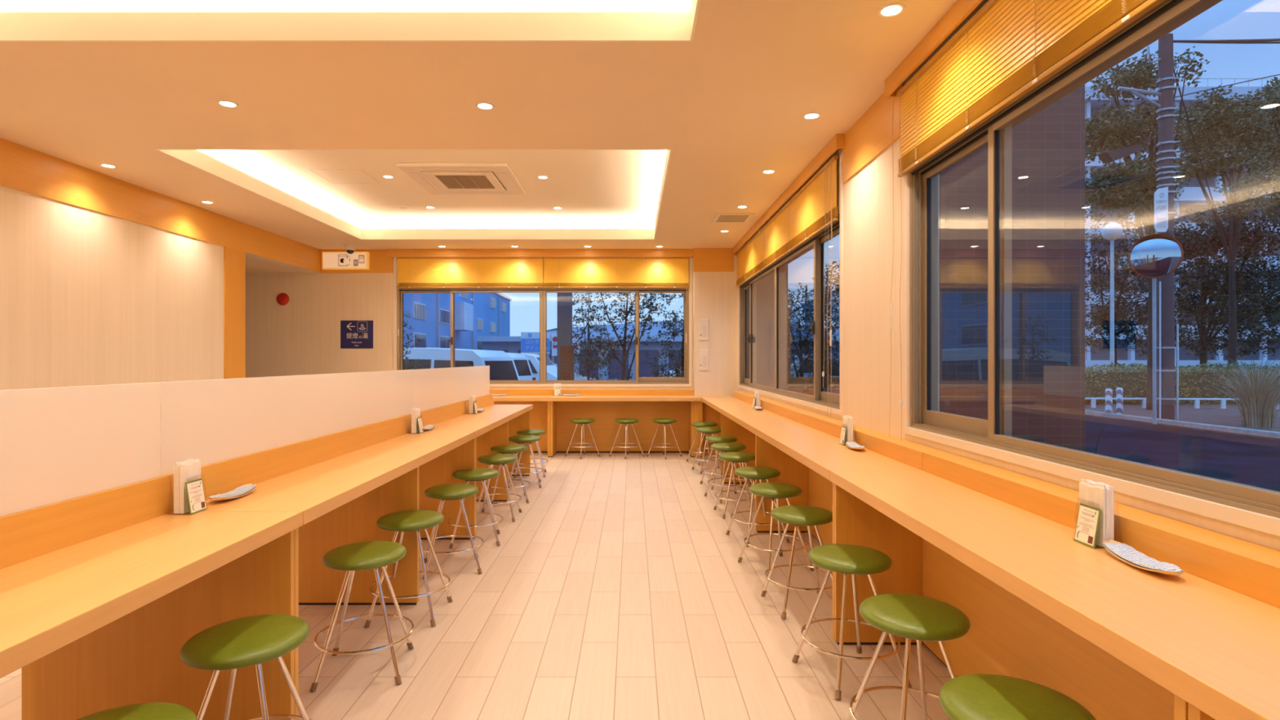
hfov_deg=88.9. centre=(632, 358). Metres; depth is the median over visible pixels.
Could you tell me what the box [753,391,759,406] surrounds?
napkin holder
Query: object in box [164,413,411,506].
backsplash
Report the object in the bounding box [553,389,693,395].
backsplash
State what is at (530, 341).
shop sign
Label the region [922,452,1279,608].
backsplash
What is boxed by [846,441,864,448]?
folded towel
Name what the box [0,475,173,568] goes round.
backsplash
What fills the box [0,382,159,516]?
privacy screen
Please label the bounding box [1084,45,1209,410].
street tree
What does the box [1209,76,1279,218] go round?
street tree
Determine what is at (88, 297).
wall
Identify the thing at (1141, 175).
overhead cable
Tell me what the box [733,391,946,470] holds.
backsplash
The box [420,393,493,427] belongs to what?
backsplash
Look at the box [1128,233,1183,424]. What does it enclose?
mirror
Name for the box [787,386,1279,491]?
road
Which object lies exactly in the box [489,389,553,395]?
backsplash
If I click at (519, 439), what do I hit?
bar stool
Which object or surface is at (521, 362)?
van
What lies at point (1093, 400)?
guard rail
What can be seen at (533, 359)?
van
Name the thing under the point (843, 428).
menu card
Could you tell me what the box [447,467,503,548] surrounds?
bar stool
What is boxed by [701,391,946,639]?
countertop
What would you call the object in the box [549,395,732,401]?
countertop
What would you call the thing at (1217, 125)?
street tree
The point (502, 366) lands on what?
van
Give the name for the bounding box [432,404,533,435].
countertop
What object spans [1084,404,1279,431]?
pavement
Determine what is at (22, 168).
wood band
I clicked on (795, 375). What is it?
hedge
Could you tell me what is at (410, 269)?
blind
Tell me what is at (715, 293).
wall pillar
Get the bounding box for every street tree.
[787,273,839,392]
[811,258,839,313]
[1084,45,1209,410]
[1084,204,1192,370]
[1126,188,1279,370]
[1173,76,1279,370]
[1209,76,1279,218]
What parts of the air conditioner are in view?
grille frame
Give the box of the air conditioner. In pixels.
[396,162,525,194]
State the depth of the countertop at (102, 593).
1.93 m
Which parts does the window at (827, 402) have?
sash, sash, sash, sash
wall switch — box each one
[698,319,708,340]
[698,349,708,370]
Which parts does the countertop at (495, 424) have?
panel, divider panel, panel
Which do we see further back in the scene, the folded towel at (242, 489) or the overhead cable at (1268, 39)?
the overhead cable at (1268, 39)
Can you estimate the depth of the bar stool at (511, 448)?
5.51 m
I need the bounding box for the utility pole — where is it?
[1117,33,1179,420]
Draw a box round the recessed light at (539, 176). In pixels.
[537,175,548,178]
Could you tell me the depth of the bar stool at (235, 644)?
1.74 m
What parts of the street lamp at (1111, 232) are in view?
globe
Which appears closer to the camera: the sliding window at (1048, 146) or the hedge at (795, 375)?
the sliding window at (1048, 146)
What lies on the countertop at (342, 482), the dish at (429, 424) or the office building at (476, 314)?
the dish at (429, 424)
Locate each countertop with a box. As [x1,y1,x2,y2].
[0,475,302,719]
[164,413,479,719]
[420,393,533,538]
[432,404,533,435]
[489,389,553,457]
[549,389,732,457]
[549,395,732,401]
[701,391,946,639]
[830,452,1279,719]
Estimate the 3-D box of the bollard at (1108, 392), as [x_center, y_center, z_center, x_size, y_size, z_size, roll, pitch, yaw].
[14.450,1.325,19.800,0.180,0.830,0.180,0,0,0]
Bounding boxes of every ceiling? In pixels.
[0,0,957,249]
[245,255,308,272]
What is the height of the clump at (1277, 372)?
1.338 m
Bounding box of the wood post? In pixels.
[223,246,245,378]
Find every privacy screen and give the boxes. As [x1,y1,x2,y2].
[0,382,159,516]
[160,369,413,476]
[413,365,489,411]
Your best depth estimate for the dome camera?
8.20 m
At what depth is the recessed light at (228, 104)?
3.64 m
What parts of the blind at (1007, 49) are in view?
pull cord, cord knob, pull cord, ladder cord, head rail, ladder cord, rail, ladder cord, ladder cord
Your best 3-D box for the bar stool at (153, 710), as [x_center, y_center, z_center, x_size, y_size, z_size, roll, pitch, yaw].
[-1.045,0.984,1.295,0.366,0.478,0.366,0,0,-14]
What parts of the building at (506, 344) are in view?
shop glass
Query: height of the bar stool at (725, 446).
0.478 m
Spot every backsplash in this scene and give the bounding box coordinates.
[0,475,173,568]
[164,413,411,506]
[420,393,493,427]
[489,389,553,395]
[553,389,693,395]
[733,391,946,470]
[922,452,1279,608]
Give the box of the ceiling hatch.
[308,168,380,183]
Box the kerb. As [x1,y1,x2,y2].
[1084,409,1279,438]
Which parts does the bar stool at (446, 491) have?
leg, leg, seat, leg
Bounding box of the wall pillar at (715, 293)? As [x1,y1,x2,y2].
[693,254,737,397]
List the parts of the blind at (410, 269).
head rail, rail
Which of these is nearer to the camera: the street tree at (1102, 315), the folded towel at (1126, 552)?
the folded towel at (1126, 552)
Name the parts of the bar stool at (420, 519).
leg, leg, seat, leg, leg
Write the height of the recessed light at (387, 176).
0.004 m
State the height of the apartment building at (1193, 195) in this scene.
27.680 m
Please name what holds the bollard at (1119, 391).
on the pavement
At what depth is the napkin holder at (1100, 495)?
1.65 m
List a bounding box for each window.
[393,257,692,386]
[737,154,843,416]
[904,0,1279,536]
[939,84,1084,451]
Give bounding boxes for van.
[403,347,519,380]
[506,352,535,380]
[521,353,556,380]
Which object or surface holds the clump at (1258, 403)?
on the pavement
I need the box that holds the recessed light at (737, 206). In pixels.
[736,205,747,208]
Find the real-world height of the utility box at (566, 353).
1.950 m
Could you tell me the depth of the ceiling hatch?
5.93 m
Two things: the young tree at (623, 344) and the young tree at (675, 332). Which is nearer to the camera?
the young tree at (623, 344)
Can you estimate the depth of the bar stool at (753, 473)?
4.34 m
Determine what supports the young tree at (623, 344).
on the ground
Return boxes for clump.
[1192,356,1279,427]
[1213,372,1279,420]
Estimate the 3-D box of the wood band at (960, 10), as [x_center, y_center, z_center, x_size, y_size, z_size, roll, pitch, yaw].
[1.322,-1.376,1.218,0.066,0.088,4.237,0,0,0]
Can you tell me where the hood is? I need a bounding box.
[1128,233,1182,250]
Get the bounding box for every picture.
[200,501,204,507]
[1087,535,1093,544]
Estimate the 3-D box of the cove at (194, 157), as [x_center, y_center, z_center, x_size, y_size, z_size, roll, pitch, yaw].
[-1.485,-1.482,6.112,3.514,0.127,3.369,0,0,0]
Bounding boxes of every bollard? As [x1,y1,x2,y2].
[1105,388,1112,413]
[1115,387,1123,413]
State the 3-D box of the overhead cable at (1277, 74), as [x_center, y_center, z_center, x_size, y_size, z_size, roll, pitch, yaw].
[20.600,-8.580,19.300,10.896,2.425,0.030,0,0,-7]
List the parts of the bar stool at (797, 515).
leg, leg, seat, leg, leg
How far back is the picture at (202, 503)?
2.06 m
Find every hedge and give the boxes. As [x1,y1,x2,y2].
[787,358,839,387]
[1084,361,1279,404]
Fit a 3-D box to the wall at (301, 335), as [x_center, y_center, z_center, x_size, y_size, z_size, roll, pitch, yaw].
[-2.572,-0.280,8.605,7.855,3.000,0.150,0,0,0]
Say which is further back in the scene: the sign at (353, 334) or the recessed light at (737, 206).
the sign at (353, 334)
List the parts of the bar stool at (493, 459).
leg, leg, seat, leg, leg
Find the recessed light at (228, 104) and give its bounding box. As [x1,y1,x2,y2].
[216,99,239,107]
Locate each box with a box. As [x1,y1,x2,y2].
[386,248,693,257]
[560,345,574,380]
[732,133,844,254]
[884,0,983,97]
[1097,143,1142,163]
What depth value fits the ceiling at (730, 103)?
3.75 m
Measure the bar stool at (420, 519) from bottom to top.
0.478 m
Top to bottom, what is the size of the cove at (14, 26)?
0.127 m
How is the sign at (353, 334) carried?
attached to the wall at (301, 335)
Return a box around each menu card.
[185,478,206,515]
[417,417,423,433]
[473,401,477,413]
[554,388,559,395]
[839,426,846,445]
[1074,502,1101,548]
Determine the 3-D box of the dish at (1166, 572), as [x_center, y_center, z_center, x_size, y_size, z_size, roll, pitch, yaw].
[1.180,0.467,1.515,0.072,0.026,0.250,0,0,7]
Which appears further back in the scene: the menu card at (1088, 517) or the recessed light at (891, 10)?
the recessed light at (891, 10)
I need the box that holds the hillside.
[546,327,575,331]
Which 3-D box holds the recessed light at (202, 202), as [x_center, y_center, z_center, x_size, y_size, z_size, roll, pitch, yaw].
[-3.860,-1.418,5.930,0.108,0.004,0.108,0,0,0]
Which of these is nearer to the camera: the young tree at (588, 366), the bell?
the bell
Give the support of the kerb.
on the pavement
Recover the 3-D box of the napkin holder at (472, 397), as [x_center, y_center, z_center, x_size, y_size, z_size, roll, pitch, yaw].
[-1.392,0.400,5.680,0.074,0.161,0.086,0,0,0]
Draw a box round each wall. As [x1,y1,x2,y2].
[0,185,317,390]
[245,257,693,389]
[737,0,1279,551]
[752,264,787,390]
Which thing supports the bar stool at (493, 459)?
on the floor
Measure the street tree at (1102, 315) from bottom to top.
10.535 m
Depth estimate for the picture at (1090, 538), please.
1.66 m
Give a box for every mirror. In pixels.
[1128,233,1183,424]
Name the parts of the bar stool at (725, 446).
leg, leg, seat, leg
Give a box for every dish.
[208,483,256,500]
[422,424,435,430]
[845,440,866,449]
[1102,539,1184,575]
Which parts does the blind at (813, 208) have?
ladder cord, ladder cord, head rail, rail, ladder cord, pull cord, ladder cord, pull cord, pull cord, cord knob, pull cord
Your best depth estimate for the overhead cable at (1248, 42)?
17.79 m
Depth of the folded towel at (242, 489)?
2.26 m
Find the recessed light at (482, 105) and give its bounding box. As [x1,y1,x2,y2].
[475,102,494,110]
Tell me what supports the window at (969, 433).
in the wall at (868, 255)
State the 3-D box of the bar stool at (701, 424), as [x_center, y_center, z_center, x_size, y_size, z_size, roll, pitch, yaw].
[0.842,0.984,7.640,0.366,0.478,0.366,0,0,-22]
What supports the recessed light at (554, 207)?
in the ceiling at (730, 103)
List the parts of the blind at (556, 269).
head rail, rail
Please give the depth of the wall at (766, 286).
8.60 m
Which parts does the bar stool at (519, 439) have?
leg, seat, leg, leg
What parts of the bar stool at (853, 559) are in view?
leg, leg, seat, leg, leg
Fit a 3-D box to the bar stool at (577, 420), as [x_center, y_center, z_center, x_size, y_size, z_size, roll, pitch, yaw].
[-0.615,0.984,8.100,0.366,0.478,0.366,0,0,-43]
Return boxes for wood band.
[0,137,320,272]
[320,249,393,272]
[693,248,733,271]
[842,81,904,183]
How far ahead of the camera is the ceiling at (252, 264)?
8.07 m
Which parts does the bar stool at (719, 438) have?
leg, leg, seat, leg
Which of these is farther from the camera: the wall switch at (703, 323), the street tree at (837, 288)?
the street tree at (837, 288)
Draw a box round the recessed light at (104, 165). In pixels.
[98,163,117,168]
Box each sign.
[322,251,368,269]
[340,320,373,348]
[520,332,550,358]
[551,333,580,374]
[1154,186,1168,231]
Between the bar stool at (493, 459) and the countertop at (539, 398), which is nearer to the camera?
the bar stool at (493, 459)
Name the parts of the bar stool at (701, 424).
leg, leg, seat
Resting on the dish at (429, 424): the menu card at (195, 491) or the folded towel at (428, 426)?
the folded towel at (428, 426)
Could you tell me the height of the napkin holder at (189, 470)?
0.161 m
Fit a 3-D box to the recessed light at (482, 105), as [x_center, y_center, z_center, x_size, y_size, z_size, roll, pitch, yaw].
[-0.828,-1.418,3.670,0.108,0.004,0.108,0,0,0]
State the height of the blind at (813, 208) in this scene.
1.710 m
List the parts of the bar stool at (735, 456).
leg, leg, seat, leg, leg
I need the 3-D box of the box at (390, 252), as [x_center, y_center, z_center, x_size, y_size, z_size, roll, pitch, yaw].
[-1.195,-1.368,8.498,3.970,0.104,0.065,0,0,0]
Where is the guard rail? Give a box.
[1084,397,1279,408]
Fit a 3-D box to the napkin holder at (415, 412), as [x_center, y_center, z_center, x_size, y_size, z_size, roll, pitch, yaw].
[-1.392,0.400,4.200,0.074,0.161,0.086,0,0,0]
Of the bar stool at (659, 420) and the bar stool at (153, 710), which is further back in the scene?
the bar stool at (659, 420)
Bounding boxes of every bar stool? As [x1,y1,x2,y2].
[75,702,197,719]
[179,613,311,719]
[309,540,414,692]
[364,509,452,627]
[421,484,484,578]
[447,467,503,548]
[475,453,521,521]
[488,444,530,505]
[508,435,543,488]
[514,428,548,477]
[564,417,600,459]
[608,417,644,459]
[646,417,682,459]
[686,421,720,465]
[691,426,720,474]
[700,435,742,489]
[704,442,751,502]
[713,451,755,519]
[725,466,790,546]
[737,482,813,576]
[760,505,832,619]
[791,543,911,700]
[847,593,970,719]
[938,673,1096,719]
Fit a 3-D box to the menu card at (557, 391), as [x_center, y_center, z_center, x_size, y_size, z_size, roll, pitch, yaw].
[-0.955,0.430,8.294,0.074,0.099,0.018,0,0,0]
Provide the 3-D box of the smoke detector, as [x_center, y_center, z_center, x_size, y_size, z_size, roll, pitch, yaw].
[-2.500,-1.649,7.140,0.110,0.022,0.110,0,0,0]
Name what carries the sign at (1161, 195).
attached to the utility pole
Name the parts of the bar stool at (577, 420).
leg, leg, seat, leg, leg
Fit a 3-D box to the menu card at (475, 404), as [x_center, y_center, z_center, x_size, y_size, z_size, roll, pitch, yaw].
[-1.359,0.430,5.670,0.018,0.099,0.074,0,0,0]
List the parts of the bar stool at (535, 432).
leg, seat, leg, leg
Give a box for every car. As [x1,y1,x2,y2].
[554,364,595,380]
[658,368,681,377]
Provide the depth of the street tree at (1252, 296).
30.93 m
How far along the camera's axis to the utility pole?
18.47 m
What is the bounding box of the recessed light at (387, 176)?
[382,174,394,178]
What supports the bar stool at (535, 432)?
on the floor
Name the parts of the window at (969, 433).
sash, trim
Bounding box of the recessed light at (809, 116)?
[802,112,821,119]
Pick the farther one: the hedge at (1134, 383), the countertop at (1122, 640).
the hedge at (1134, 383)
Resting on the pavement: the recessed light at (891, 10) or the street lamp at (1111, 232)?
the street lamp at (1111, 232)
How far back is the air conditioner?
5.88 m
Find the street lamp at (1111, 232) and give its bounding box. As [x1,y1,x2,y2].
[1101,222,1123,371]
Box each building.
[403,293,511,349]
[476,320,839,380]
[1084,78,1279,371]
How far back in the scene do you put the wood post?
6.66 m
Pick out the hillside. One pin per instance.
(554, 329)
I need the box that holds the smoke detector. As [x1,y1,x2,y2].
[398,205,408,208]
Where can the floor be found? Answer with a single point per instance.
(620, 590)
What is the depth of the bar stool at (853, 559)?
2.45 m
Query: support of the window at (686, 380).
in the wall at (301, 335)
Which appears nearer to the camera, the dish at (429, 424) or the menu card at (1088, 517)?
the menu card at (1088, 517)
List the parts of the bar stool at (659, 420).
leg, leg, seat, leg, leg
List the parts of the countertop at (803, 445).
divider panel, divider panel, panel, divider panel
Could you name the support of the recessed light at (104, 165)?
in the ceiling at (730, 103)
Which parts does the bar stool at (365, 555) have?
leg, leg, seat, leg, leg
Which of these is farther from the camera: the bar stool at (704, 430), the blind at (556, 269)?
the blind at (556, 269)
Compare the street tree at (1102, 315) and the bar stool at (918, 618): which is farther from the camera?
the street tree at (1102, 315)
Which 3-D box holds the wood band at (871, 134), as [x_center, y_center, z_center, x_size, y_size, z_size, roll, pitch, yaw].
[1.349,-1.269,3.710,0.012,0.302,0.920,0,0,0]
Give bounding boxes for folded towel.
[208,484,256,498]
[423,424,434,428]
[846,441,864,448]
[1103,542,1183,572]
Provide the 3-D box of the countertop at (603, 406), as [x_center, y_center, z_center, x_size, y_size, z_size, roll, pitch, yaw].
[0.114,0.811,8.264,2.259,0.818,0.529,0,0,0]
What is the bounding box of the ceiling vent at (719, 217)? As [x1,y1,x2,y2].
[711,213,754,222]
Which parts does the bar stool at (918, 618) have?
leg, leg, seat, leg, leg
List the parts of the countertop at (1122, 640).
divider panel, panel, divider panel, divider panel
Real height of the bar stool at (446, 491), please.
0.478 m
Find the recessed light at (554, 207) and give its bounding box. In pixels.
[552,206,562,208]
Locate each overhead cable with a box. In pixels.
[1084,170,1157,190]
[1173,38,1279,42]
[1173,65,1217,215]
[1173,74,1279,97]
[1182,41,1279,44]
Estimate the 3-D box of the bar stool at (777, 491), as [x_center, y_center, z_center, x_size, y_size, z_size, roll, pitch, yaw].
[0.838,0.984,3.830,0.366,0.478,0.366,0,0,-23]
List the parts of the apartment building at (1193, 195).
roof railing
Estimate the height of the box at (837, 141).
0.088 m
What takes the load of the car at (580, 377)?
on the ground
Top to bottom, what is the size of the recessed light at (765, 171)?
0.004 m
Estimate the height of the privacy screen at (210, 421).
0.294 m
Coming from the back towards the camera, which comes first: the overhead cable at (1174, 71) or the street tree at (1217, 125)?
the street tree at (1217, 125)
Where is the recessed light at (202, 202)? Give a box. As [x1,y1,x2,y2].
[200,200,214,204]
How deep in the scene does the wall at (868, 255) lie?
3.54 m
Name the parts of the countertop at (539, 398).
panel, divider panel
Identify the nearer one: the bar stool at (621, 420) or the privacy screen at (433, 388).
the privacy screen at (433, 388)
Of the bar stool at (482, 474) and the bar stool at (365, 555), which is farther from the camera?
the bar stool at (482, 474)
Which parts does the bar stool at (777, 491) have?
leg, leg, seat, leg, leg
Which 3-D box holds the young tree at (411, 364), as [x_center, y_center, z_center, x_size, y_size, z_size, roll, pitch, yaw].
[-3.830,0.480,10.991,0.802,2.580,0.781,0,0,38]
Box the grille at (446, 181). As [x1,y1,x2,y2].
[435,175,495,188]
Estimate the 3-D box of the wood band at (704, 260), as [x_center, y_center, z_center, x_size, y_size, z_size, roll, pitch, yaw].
[1.049,-1.269,8.414,0.522,0.302,0.012,0,0,0]
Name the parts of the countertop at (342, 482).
panel, divider panel, panel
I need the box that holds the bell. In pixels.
[276,293,288,305]
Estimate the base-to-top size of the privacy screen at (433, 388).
0.294 m
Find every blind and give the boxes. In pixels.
[396,257,542,337]
[543,257,688,355]
[735,155,838,417]
[888,0,1165,437]
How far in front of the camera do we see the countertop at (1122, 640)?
1.66 m
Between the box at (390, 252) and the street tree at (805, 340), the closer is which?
the box at (390, 252)
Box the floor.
[0,453,951,719]
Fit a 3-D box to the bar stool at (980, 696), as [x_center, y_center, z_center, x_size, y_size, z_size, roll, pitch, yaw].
[0.838,0.984,1.425,0.366,0.478,0.366,0,0,-20]
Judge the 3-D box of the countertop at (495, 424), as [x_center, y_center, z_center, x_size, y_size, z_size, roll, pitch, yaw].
[-1.482,0.794,5.609,0.895,0.852,2.380,0,0,0]
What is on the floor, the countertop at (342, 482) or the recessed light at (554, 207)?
the countertop at (342, 482)
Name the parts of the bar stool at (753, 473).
leg, leg, seat, leg, leg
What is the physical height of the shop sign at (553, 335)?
3.605 m
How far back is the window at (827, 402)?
5.16 m
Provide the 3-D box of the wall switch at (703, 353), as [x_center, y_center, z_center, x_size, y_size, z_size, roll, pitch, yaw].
[0.918,0.021,8.411,0.116,0.263,0.017,0,0,0]
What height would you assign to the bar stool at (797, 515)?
0.478 m
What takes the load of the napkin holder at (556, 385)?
on the countertop at (603, 406)
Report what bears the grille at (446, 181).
attached to the air conditioner
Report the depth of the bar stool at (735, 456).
5.05 m
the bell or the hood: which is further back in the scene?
the hood
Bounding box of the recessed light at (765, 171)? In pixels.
[761,169,776,173]
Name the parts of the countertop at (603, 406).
divider panel, panel, divider panel, corner panel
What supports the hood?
attached to the mirror at (1153, 256)
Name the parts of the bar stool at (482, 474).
leg, seat, leg, leg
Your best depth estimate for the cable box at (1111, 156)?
18.40 m
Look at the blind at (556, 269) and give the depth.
8.50 m
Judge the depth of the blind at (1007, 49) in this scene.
2.40 m
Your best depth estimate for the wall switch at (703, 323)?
8.40 m
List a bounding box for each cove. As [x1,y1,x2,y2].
[0,0,701,41]
[155,149,672,239]
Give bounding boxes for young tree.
[403,311,425,369]
[549,293,633,380]
[578,293,683,380]
[644,305,683,377]
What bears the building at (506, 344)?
on the ground
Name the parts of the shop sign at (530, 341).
colour panel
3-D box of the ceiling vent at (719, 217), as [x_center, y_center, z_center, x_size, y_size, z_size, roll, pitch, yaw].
[1.010,-1.415,6.590,0.370,0.010,0.420,0,0,0]
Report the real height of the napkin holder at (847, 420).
0.161 m
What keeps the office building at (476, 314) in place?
on the ground
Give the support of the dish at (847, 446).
on the countertop at (803, 445)
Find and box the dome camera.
[343,244,356,253]
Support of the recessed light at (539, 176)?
in the ceiling at (730, 103)
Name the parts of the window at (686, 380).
sash, sash, sash, sash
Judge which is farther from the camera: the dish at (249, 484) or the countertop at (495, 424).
the countertop at (495, 424)
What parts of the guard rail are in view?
post, post, rail, post, post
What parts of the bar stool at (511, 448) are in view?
leg, seat, leg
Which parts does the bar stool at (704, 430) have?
leg, leg, seat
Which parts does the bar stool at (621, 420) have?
leg, leg, seat, leg, leg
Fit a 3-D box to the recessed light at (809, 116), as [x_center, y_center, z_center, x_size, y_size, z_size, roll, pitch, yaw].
[1.050,-1.418,3.820,0.108,0.004,0.108,0,0,0]
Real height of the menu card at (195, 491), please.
0.099 m
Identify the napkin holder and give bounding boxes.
[173,458,200,513]
[408,407,422,433]
[466,395,475,413]
[554,383,560,395]
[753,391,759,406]
[842,414,853,444]
[1079,479,1114,546]
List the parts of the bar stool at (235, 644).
leg, leg, seat, leg, leg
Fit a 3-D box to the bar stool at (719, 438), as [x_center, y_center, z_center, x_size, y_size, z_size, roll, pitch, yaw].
[0.850,0.984,6.240,0.366,0.478,0.366,0,0,-14]
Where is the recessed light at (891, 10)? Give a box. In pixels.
[877,2,906,17]

